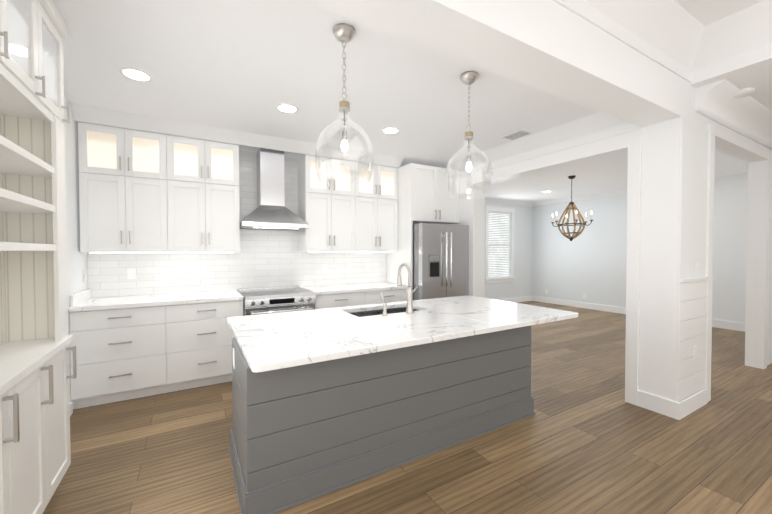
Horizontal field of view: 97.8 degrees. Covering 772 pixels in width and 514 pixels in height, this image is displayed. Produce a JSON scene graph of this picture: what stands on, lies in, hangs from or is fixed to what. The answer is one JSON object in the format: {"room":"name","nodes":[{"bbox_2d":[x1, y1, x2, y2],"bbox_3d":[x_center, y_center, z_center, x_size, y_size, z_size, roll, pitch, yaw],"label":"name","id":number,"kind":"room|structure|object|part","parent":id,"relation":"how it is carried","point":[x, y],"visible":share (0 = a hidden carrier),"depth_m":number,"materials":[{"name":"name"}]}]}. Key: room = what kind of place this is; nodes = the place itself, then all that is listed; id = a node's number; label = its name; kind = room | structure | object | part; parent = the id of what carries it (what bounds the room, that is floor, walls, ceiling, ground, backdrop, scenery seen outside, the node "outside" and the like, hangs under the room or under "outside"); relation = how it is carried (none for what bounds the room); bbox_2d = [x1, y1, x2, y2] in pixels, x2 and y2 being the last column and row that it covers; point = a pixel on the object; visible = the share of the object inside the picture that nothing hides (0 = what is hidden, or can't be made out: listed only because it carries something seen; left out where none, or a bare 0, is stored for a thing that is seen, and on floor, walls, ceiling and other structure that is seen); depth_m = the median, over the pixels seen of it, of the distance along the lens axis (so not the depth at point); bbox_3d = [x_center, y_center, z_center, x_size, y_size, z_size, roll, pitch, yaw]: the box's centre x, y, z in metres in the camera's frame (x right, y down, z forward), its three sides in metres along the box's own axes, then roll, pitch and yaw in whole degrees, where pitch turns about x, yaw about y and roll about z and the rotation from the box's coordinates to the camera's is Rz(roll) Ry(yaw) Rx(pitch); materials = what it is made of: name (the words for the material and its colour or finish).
{"room":"kitchen","nodes":[
{"label":"kitchen","id":0,"kind":"room"},
{"bbox_2d":[63,96,87,408],"bbox_3d":[-1.053,-0.179,-0.124,0.120,3.150,8.320,-1,1,-30],"label":"wall","id":1,"kind":"structure","parent":0,"point":[76,262],"depth_m":3.00,"materials":[{"name":"white paint"}]},
{"bbox_2d":[70,401,72,415],"bbox_3d":[-2.414,1.301,2.396,0.016,0.100,1.160,-1,1,-30],"label":"baseboard","id":2,"kind":"structure","parent":1,"relation":"attached to","point":[71,403],"depth_m":2.86,"materials":[{"name":"white wood"}]},
{"bbox_2d":[69,288,91,307],"bbox_3d":[-2.857,0.373,3.156,0.020,0.099,0.588,-1,1,-30],"label":"backsplash","id":3,"kind":"structure","parent":1,"relation":"attached to","point":[79,297],"depth_m":3.10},
{"bbox_2d":[83,270,85,281],"bbox_3d":[-2.947,0.185,3.292,0.012,0.115,0.072,-1,1,-30],"label":"light switch","id":4,"kind":"object","parent":1,"relation":"attached to","point":[84,275],"visible":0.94,"depth_m":3.29,"materials":[{"name":"white plastic"}]},
{"bbox_2d":[70,103,403,167],"bbox_3d":[-1.303,-1.322,3.916,3.515,0.115,0.140,-1,1,-30],"label":"crown molding","id":5,"kind":"structure","parent":1,"relation":"attached to","point":[82,113],"depth_m":3.57,"materials":[{"name":"white wood"}]},
{"bbox_2d":[85,122,397,266],"bbox_3d":[-1.075,-0.042,4.602,4.570,2.700,0.120,-1,1,-30],"label":"wall","id":6,"kind":"structure","parent":0,"point":[299,156],"depth_m":4.16,"materials":[{"name":"white paint"}]},
{"bbox_2d":[78,122,177,252],"bbox_3d":[-2.595,-0.648,3.437,0.744,1.200,0.348,-1,1,-30],"label":"upper cabinet","id":7,"kind":"object","parent":6,"relation":"attached to","point":[143,192],"depth_m":3.27,"materials":[{"name":"white wood"}]},
{"bbox_2d":[174,136,239,252],"bbox_3d":[-2.055,-0.655,3.750,0.744,1.200,0.348,-1,1,-30],"label":"upper cabinet","id":8,"kind":"object","parent":6,"relation":"attached to","point":[206,173],"depth_m":3.62,"materials":[{"name":"white wood"}]},
{"bbox_2d":[88,150,385,297],"bbox_3d":[-1.510,-0.442,4.270,3.484,1.715,0.008,-1,1,-30],"label":"backsplash","id":9,"kind":"structure","parent":6,"relation":"attached to","point":[267,258],"depth_m":4.15,"materials":[{"name":"tile"}]},
{"bbox_2d":[127,268,135,278],"bbox_3d":[-2.705,0.180,3.580,0.072,0.115,0.008,-1,1,-30],"label":"electrical outlet","id":10,"kind":"object","parent":9,"relation":"attached to","point":[131,273],"visible":1,"depth_m":3.58,"materials":[{"name":"white plastic"}]},
{"bbox_2d":[322,264,326,272],"bbox_3d":[-0.852,0.157,4.651,0.072,0.115,0.008,-1,1,-30],"label":"electrical outlet","id":11,"kind":"object","parent":9,"relation":"attached to","point":[324,268],"visible":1,"depth_m":4.65,"materials":[{"name":"white plastic"}]},
{"bbox_2d":[365,263,368,270],"bbox_3d":[-0.281,0.150,4.981,0.072,0.115,0.008,-1,1,-30],"label":"electrical outlet","id":12,"kind":"object","parent":9,"relation":"attached to","point":[366,266],"visible":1,"depth_m":4.98,"materials":[{"name":"white plastic"}]},
{"bbox_2d":[240,148,308,230],"bbox_3d":[-1.368,-0.815,4.054,0.742,0.957,0.488,-1,1,-30],"label":"range hood","id":13,"kind":"object","parent":6,"relation":"attached to","point":[271,211],"visible":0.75,"depth_m":4.00,"materials":[{"name":"silver metal"}]},
{"bbox_2d":[298,155,361,251],"bbox_3d":[-0.763,-0.670,4.496,0.733,1.200,0.348,-1,1,-30],"label":"upper cabinet","id":14,"kind":"object","parent":6,"relation":"attached to","point":[345,218],"depth_m":4.34,"materials":[{"name":"white wood"}]},
{"bbox_2d":[362,163,397,250],"bbox_3d":[-0.233,-0.677,4.803,0.733,1.200,0.348,-1,1,-30],"label":"upper cabinet","id":15,"kind":"object","parent":6,"relation":"attached to","point":[380,195],"depth_m":4.69,"materials":[{"name":"white wood"}]},
{"bbox_2d":[52,0,747,202],"bbox_3d":[2.536,-1.415,2.854,9.340,0.100,9.920,-1,1,-30],"label":"ceiling","id":16,"kind":"structure","parent":0,"point":[244,65],"depth_m":2.65,"materials":[{"name":"white paint"}]},
{"bbox_2d":[119,67,152,81],"bbox_3d":[-1.851,-1.349,2.496,0.204,0.004,0.204,-1,1,-30],"label":"recessed light","id":17,"kind":"object","parent":16,"relation":"in","point":[135,74],"visible":1,"depth_m":2.48,"materials":[{"name":"white plastic"}]},
{"bbox_2d":[276,104,298,112],"bbox_3d":[-0.905,-1.362,3.088,0.204,0.004,0.204,-1,1,-30],"label":"recessed light","id":18,"kind":"object","parent":16,"relation":"in","point":[287,108],"visible":1,"depth_m":3.08,"materials":[{"name":"white plastic"}]},
{"bbox_2d":[315,23,372,186],"bbox_3d":[-0.248,-0.894,2.010,0.344,0.898,0.344,-1,1,-30],"label":"pendant light","id":19,"kind":"object","parent":16,"relation":"hanging from","point":[343,33],"visible":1,"depth_m":1.99,"materials":[{"name":"clear glass"}]},
{"bbox_3d":[-0.248,-0.664,2.014,0.344,0.438,0.344,-1,1,-30],"label":"lamp shade","id":20,"kind":"part","parent":19,"relation":"part of","materials":[{"name":"clear glass"}]},
{"bbox_2d":[381,127,399,133],"bbox_3d":[0.050,-1.373,3.658,0.204,0.004,0.204,-1,1,-30],"label":"recessed light","id":21,"kind":"object","parent":16,"relation":"in","point":[390,130],"visible":1,"depth_m":3.65,"materials":[{"name":"white"}]},
{"bbox_2d":[446,71,492,198],"bbox_3d":[0.621,-0.905,2.524,0.344,0.898,0.344,-1,1,-30],"label":"pendant light","id":22,"kind":"object","parent":16,"relation":"hanging from","point":[468,77],"visible":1,"depth_m":2.50,"materials":[{"name":"clear glass"}]},
{"bbox_3d":[0.622,-0.675,2.528,0.344,0.438,0.344,-1,1,-30],"label":"lamp shade","id":23,"kind":"part","parent":22,"relation":"part of","materials":[{"name":"clear glass"}]},
{"bbox_2d":[304,0,711,128],"bbox_3d":[0.864,-1.462,2.007,4.740,0.670,0.270,-1,1,-30],"label":"beam","id":24,"kind":"structure","parent":16,"relation":"attached to","point":[434,26],"depth_m":1.96,"materials":[{"name":"white paint"}]},
{"bbox_2d":[500,129,534,140],"bbox_3d":[1.473,-1.374,3.794,0.200,0.011,0.310,-1,1,-30],"label":"ceiling vent","id":25,"kind":"object","parent":16,"relation":"in","point":[520,133],"visible":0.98,"depth_m":3.77,"materials":[{"name":"white metal"}]},
{"bbox_2d":[551,175,592,240],"bbox_3d":[3.269,-0.849,5.934,0.659,1.143,0.659,-1,1,-30],"label":"chandelier","id":26,"kind":"object","parent":16,"relation":"hanging from","point":[578,214],"visible":1,"depth_m":5.90,"materials":[{"name":"brown wood"}]},
{"bbox_2d":[42,301,771,513],"bbox_3d":[2.253,1.385,2.902,10.600,0.100,10.400,-1,1,-30],"label":"floor","id":27,"kind":"structure","parent":0,"point":[586,438],"depth_m":2.29,"materials":[{"name":"brown wood"}]},
{"bbox_2d":[0,0,76,513],"bbox_3d":[-1.039,0.039,0.292,0.311,2.698,3.820,-1,1,-30],"label":"built-in hutch","id":28,"kind":"object","parent":27,"relation":"on","point":[36,339],"visible":1,"depth_m":1.80,"materials":[{"name":"white wood"}]},
{"bbox_2d":[70,304,167,408],"bbox_3d":[-2.560,0.896,3.323,0.690,0.875,0.628,-1,1,-30],"label":"base cabinet","id":29,"kind":"object","parent":27,"relation":"on","point":[130,347],"depth_m":3.05,"materials":[{"name":"white wood"}]},
{"bbox_2d":[68,292,243,311],"bbox_3d":[-2.255,0.435,3.475,1.380,0.039,0.640,-1,1,-30],"label":"countertop","id":30,"kind":"structure","parent":29,"relation":"on","point":[96,304],"depth_m":3.31,"materials":[{"name":"white stone"}]},
{"bbox_2d":[168,300,242,391],"bbox_3d":[-1.963,0.889,3.668,0.690,0.875,0.628,-1,1,-30],"label":"base cabinet","id":31,"kind":"object","parent":27,"relation":"on","point":[200,336],"depth_m":3.37,"materials":[{"name":"white wood"}]},
{"bbox_2d":[237,285,315,315],"bbox_3d":[-1.297,0.853,3.976,0.756,0.935,0.744,-1,1,-30],"label":"range","id":32,"kind":"object","parent":27,"relation":"on","point":[265,300],"visible":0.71,"depth_m":3.74,"materials":[{"name":"silver metal"}]},
{"bbox_2d":[314,294,364,308],"bbox_3d":[-0.708,0.874,4.394,0.665,0.876,0.628,-1,1,-30],"label":"base cabinet","id":33,"kind":"object","parent":27,"relation":"on","point":[334,296],"depth_m":4.09,"materials":[{"name":"white wood"}]},
{"bbox_2d":[301,282,407,293],"bbox_3d":[-0.414,0.413,4.540,1.330,0.040,0.640,-1,1,-30],"label":"countertop","id":34,"kind":"structure","parent":33,"relation":"on","point":[360,288],"depth_m":4.38,"materials":[{"name":"white stone"}]},
{"bbox_2d":[229,307,534,513],"bbox_3d":[-0.029,0.945,2.793,2.302,0.790,1.203,-1,1,-30],"label":"kitchen island","id":35,"kind":"object","parent":27,"relation":"on","point":[326,400],"depth_m":2.09,"materials":[{"name":"grey wood"}]},
{"bbox_2d":[233,348,234,368],"bbox_3d":[-1.004,0.667,2.218,0.008,0.120,0.070,-1,1,-30],"label":"outlet","id":36,"kind":"object","parent":35,"relation":"attached to","point":[233,348],"depth_m":2.20,"materials":[{"name":"white plastic"}]},
{"bbox_2d":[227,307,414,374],"bbox_3d":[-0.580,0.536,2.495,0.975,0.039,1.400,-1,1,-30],"label":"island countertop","id":37,"kind":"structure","parent":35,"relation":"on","point":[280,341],"depth_m":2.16,"materials":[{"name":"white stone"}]},
{"bbox_2d":[350,307,418,316],"bbox_3d":[-0.005,0.653,3.235,0.794,0.222,0.454,-1,1,-30],"label":"sink","id":38,"kind":"object","parent":37,"relation":"in","point":[377,310],"depth_m":3.42,"materials":[{"name":"black metal"}]},
{"bbox_2d":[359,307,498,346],"bbox_3d":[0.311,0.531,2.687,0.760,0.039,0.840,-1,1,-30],"label":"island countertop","id":39,"kind":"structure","parent":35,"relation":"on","point":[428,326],"depth_m":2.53,"materials":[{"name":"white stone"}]},
{"bbox_2d":[380,293,386,315],"bbox_3d":[-0.016,0.408,2.918,0.058,0.201,0.046,-1,1,-30],"label":"soap dispenser","id":40,"kind":"object","parent":39,"relation":"on","point":[384,304],"depth_m":2.91,"materials":[{"name":"silver metal"}]},
{"bbox_2d":[397,263,417,312],"bbox_3d":[0.197,0.280,3.131,0.125,0.448,0.232,-1,1,-30],"label":"faucet","id":41,"kind":"object","parent":39,"relation":"on","point":[409,291],"depth_m":3.04,"materials":[{"name":"silver metal"}]},
{"bbox_2d":[399,295,577,330],"bbox_3d":[0.950,0.518,3.380,1.040,0.039,1.400,-1,1,-30],"label":"island countertop","id":42,"kind":"structure","parent":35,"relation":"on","point":[509,316],"depth_m":3.11,"materials":[{"name":"white stone"}]},
{"bbox_2d":[365,290,406,304],"bbox_3d":[-0.133,0.867,4.727,0.665,0.876,0.628,-1,1,-30],"label":"base cabinet","id":43,"kind":"object","parent":27,"relation":"on","point":[371,296],"depth_m":4.43,"materials":[{"name":"white"}]},
{"bbox_2d":[386,163,458,299],"bbox_3d":[0.555,0.008,5.065,0.870,2.580,0.705,-1,1,-30],"label":"surround","id":44,"kind":"object","parent":27,"relation":"on","point":[423,196],"visible":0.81,"depth_m":4.74,"materials":[{"name":"white wood"}]},
{"bbox_2d":[413,223,468,299],"bbox_3d":[0.631,0.422,4.970,0.828,1.755,0.926,-1,1,-30],"label":"fridge","id":45,"kind":"object","parent":27,"relation":"on","point":[440,260],"visible":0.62,"depth_m":4.56,"materials":[{"name":"silver metal"}]},
{"bbox_2d":[638,116,710,401],"bbox_3d":[2.633,0.092,3.038,0.680,2.480,0.305,-1,1,-30],"label":"pier","id":46,"kind":"object","parent":27,"relation":"on","point":[673,283],"visible":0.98,"depth_m":2.88,"materials":[{"name":"white"}]},
{"bbox_2d":[485,202,531,298],"bbox_3d":[2.115,-0.114,8.294,4.650,2.700,0.120,-1,1,-30],"label":"wall","id":47,"kind":"structure","parent":0,"point":[520,285],"depth_m":9.09,"materials":[{"name":"white paint"}]},
{"bbox_2d":[485,205,514,282],"bbox_3d":[2.932,-0.321,8.726,1.100,1.955,0.145,-1,1,-30],"label":"dining room window","id":48,"kind":"structure","parent":47,"relation":"in","point":[499,248],"depth_m":8.79,"materials":[{"name":"white"}]},
{"bbox_2d":[485,198,532,206],"bbox_3d":[2.072,-1.417,8.131,4.440,0.090,0.080,-1,1,-30],"label":"crown molding","id":49,"kind":"structure","parent":47,"relation":"attached to","point":[492,200],"depth_m":8.77,"materials":[{"name":"white wood"}]},
{"bbox_2d":[496,296,531,302],"bbox_3d":[2.081,1.167,8.219,4.490,0.140,0.016,-1,1,-30],"label":"baseboard","id":50,"kind":"structure","parent":47,"relation":"attached to","point":[525,298],"depth_m":9.07,"materials":[{"name":"white wood"}]},
{"bbox_2d":[454,129,641,224],"bbox_3d":[1.597,-0.041,4.346,0.200,2.700,3.000,-1,1,-30],"label":"wall","id":51,"kind":"structure","parent":0,"point":[463,211],"depth_m":3.87,"materials":[{"name":"white paint"}]},
{"bbox_2d":[440,119,617,177],"bbox_3d":[1.519,-1.272,4.146,0.110,0.230,2.530,-1,1,-30],"label":"crown molding","id":52,"kind":"structure","parent":51,"relation":"attached to","point":[590,128],"depth_m":3.80,"materials":[{"name":"white wood"}]},
{"bbox_2d":[467,133,640,405],"bbox_3d":[1.806,0.101,3.978,0.229,2.430,2.150,-1,1,-30],"label":"door frame","id":53,"kind":"structure","parent":51,"relation":"attached to","point":[476,209],"depth_m":3.08,"materials":[{"name":"white wood"}]},
{"bbox_2d":[580,112,641,134],"bbox_3d":[0.475,-1.231,2.006,4.060,0.230,0.110,-1,1,-30],"label":"crown molding","id":54,"kind":"structure","parent":51,"relation":"attached to","point":[600,119],"depth_m":3.17,"materials":[{"name":"white"}]},
{"bbox_2d":[637,390,674,418],"bbox_3d":[2.327,1.265,2.896,0.016,0.140,0.280,-1,1,-30],"label":"baseboard","id":55,"kind":"structure","parent":51,"relation":"attached to","point":[666,407],"depth_m":2.89,"materials":[{"name":"white wood"}]},
{"bbox_2d":[532,179,747,322],"bbox_3d":[6.528,-0.288,5.183,0.120,3.150,9.920,-1,1,-30],"label":"wall","id":56,"kind":"structure","parent":0,"point":[589,261],"depth_m":7.65,"materials":[{"name":"white paint"}]},
{"bbox_2d":[532,296,744,331],"bbox_3d":[5.232,1.180,7.319,0.016,0.140,4.730,-1,1,-30],"label":"baseboard","id":57,"kind":"structure","parent":56,"relation":"attached to","point":[736,326],"depth_m":7.72,"materials":[{"name":"white wood"}]},
{"bbox_2d":[532,172,747,206],"bbox_3d":[5.201,-1.405,7.255,0.080,0.090,4.730,-1,1,-30],"label":"crown molding","id":58,"kind":"structure","parent":56,"relation":"attached to","point":[716,180],"depth_m":7.63,"materials":[{"name":"white wood"}]},
{"bbox_2d":[674,0,763,25],"bbox_3d":[1.949,-1.804,-0.375,4.240,0.100,4.930,-1,1,-30],"label":"ceiling","id":59,"kind":"structure","parent":0,"point":[705,12],"depth_m":2.44,"materials":[{"name":"white paint"}]},
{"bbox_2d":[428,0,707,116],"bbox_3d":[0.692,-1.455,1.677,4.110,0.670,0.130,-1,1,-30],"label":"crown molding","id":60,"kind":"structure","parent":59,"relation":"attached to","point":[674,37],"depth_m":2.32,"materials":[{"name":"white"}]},
{"bbox_2d":[708,0,771,64],"bbox_3d":[3.729,-1.601,0.657,0.130,0.350,4.932,-1,1,-30],"label":"crown molding","id":61,"kind":"structure","parent":59,"relation":"attached to","point":[750,28],"depth_m":2.52,"materials":[{"name":"white"}]},
{"bbox_2d":[690,44,771,110],"bbox_3d":[5.806,-1.481,1.861,4.670,0.100,4.930,-1,1,-30],"label":"ceiling","id":62,"kind":"structure","parent":0,"point":[752,69],"depth_m":2.69,"materials":[{"name":"white paint"}]},
{"bbox_2d":[734,88,754,97],"bbox_3d":[3.122,-1.429,2.938,0.136,0.036,0.136,-1,1,-30],"label":"smoke detector","id":63,"kind":"object","parent":62,"relation":"attached to","point":[745,92],"visible":0.88,"depth_m":2.90,"materials":[{"name":"white plastic"}]},
{"bbox_2d":[712,120,771,365],"bbox_3d":[4.755,-0.133,4.206,4.170,2.880,0.140,-1,1,-30],"label":"wall","id":64,"kind":"structure","parent":0,"point":[731,150],"depth_m":3.93,"materials":[{"name":"white paint"}]},
{"bbox_2d":[675,388,707,419],"bbox_3d":[2.656,1.265,2.910,0.601,0.140,0.017,-1,1,-30],"label":"baseboard","id":65,"kind":"structure","parent":64,"relation":"attached to","point":[680,410],"depth_m":2.87,"materials":[{"name":"white wood"}]},
{"bbox_2d":[695,79,771,149],"bbox_3d":[4.620,-1.370,3.916,4.430,0.195,0.190,-1,1,-30],"label":"crown molding","id":66,"kind":"structure","parent":64,"relation":"attached to","point":[749,117],"depth_m":3.15,"materials":[{"name":"white"}]},
{"bbox_2d":[704,123,770,401],"bbox_3d":[3.672,0.056,3.572,1.845,2.530,0.160,-1,1,-30],"label":"door frame","id":67,"kind":"structure","parent":64,"relation":"attached to","point":[757,264],"depth_m":3.94,"materials":[{"name":"white wood"}]}
]}

